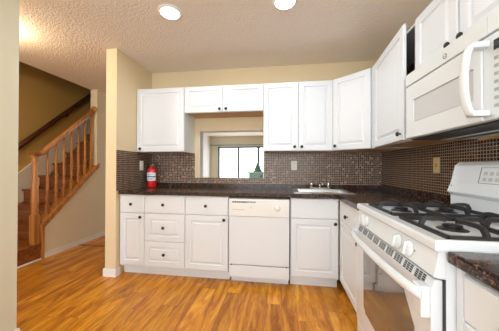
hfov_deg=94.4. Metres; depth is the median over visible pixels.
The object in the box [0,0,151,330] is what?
wall
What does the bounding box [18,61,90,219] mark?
wall
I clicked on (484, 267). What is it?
countertop
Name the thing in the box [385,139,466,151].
wall
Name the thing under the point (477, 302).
base cabinet
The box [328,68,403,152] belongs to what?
upper cabinet
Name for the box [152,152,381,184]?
backsplash
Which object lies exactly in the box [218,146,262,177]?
window frame
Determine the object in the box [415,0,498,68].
upper cabinet
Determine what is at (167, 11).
recessed light
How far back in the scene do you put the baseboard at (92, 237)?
3.34 m
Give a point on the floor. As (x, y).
(67, 290)
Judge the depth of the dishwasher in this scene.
2.27 m
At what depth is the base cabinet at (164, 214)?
2.43 m
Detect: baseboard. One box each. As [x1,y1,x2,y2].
[45,231,104,257]
[103,267,119,276]
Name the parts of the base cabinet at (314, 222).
door, drawer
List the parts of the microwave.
door, panel, plate, handle, mounting rail, control panel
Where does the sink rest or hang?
in the countertop at (364, 193)
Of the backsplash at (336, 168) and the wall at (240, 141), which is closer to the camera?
the backsplash at (336, 168)
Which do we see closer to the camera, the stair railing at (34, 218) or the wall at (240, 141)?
the stair railing at (34, 218)
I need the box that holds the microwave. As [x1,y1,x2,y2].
[406,8,498,139]
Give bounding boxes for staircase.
[17,117,99,268]
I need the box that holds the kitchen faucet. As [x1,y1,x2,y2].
[309,181,329,188]
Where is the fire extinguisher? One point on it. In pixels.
(151, 177)
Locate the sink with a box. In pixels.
[292,188,355,209]
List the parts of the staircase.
shoe moulding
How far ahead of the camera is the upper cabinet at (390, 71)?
1.75 m
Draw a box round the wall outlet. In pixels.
[291,161,296,169]
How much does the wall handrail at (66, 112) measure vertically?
2.722 m
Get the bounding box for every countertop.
[118,182,450,210]
[448,252,498,291]
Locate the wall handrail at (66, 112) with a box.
[18,93,90,150]
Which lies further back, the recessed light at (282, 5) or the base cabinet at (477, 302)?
the recessed light at (282, 5)
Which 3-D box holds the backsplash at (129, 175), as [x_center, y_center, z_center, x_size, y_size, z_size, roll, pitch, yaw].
[-1.373,0.055,2.796,0.008,0.437,0.670,0,0,8]
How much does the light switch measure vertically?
0.116 m
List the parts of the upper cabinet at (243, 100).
door, door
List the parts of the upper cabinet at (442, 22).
door, door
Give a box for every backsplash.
[116,150,151,190]
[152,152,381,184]
[382,138,498,195]
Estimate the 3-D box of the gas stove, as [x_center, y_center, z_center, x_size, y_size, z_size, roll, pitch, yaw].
[0.934,0.579,1.062,0.750,1.205,0.768,0,0,8]
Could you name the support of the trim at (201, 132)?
attached to the wall at (326, 71)
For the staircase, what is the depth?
3.56 m
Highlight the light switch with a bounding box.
[433,157,439,172]
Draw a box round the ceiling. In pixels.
[19,0,432,136]
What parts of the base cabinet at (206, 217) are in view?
drawer, door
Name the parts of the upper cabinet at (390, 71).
door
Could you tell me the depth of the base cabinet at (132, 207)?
2.48 m
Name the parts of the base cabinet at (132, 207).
drawer, door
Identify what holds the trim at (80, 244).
on the floor
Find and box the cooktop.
[357,199,498,253]
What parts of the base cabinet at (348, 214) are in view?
door, drawer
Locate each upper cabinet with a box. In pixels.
[137,87,193,153]
[185,83,262,118]
[263,80,332,152]
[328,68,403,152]
[372,23,462,147]
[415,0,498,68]
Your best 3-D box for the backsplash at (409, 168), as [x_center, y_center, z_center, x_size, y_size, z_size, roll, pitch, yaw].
[1.364,0.060,1.357,0.008,0.450,2.750,0,0,8]
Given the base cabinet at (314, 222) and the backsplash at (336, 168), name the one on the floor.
the base cabinet at (314, 222)
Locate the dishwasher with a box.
[229,197,289,283]
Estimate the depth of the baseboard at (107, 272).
2.46 m
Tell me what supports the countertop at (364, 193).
on the base cabinet at (348, 214)
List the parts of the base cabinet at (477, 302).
door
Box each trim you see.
[80,244,104,246]
[199,130,263,177]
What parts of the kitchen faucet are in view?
plate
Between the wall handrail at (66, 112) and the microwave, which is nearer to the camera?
the microwave
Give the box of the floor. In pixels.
[16,235,356,330]
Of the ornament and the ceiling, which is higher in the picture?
the ceiling
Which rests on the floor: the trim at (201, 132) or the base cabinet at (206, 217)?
the base cabinet at (206, 217)
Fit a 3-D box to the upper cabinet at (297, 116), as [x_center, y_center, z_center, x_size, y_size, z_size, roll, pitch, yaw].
[0.548,-0.541,2.682,0.754,0.764,0.360,0,0,8]
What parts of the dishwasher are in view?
panel, door, control panel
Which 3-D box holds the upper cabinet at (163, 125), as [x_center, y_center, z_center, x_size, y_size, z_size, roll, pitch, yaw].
[-1.051,-0.544,2.910,0.606,0.764,0.360,0,0,8]
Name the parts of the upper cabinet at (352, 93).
door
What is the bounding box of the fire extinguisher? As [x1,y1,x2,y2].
[145,162,157,187]
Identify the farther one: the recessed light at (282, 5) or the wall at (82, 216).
the wall at (82, 216)
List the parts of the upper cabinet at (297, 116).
door, door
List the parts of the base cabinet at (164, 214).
drawer, drawer, drawer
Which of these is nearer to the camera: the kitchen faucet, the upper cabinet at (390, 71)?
the upper cabinet at (390, 71)
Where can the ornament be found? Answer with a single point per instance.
(257, 173)
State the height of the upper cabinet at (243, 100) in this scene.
0.310 m
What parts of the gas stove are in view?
storage drawer, burner knob, burner knob, oven handle, burner knob, oven door, control panel, burner knob, frame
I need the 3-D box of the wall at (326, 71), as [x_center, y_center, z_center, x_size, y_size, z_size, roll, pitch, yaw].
[0.122,-0.027,2.983,3.165,2.440,0.120,0,0,8]
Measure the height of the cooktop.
0.078 m
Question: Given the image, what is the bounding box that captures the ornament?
[246,161,262,177]
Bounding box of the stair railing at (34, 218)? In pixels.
[28,106,96,244]
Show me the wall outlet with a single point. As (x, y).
(293, 163)
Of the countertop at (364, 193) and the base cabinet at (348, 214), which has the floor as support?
the base cabinet at (348, 214)
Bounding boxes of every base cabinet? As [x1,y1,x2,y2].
[120,194,147,273]
[144,195,187,275]
[185,196,230,279]
[290,198,338,286]
[340,201,359,312]
[457,268,498,330]
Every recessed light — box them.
[157,4,181,19]
[272,0,297,10]
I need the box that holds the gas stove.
[350,161,498,330]
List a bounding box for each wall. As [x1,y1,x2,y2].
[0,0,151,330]
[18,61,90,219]
[45,90,209,251]
[152,60,376,264]
[210,136,262,176]
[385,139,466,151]

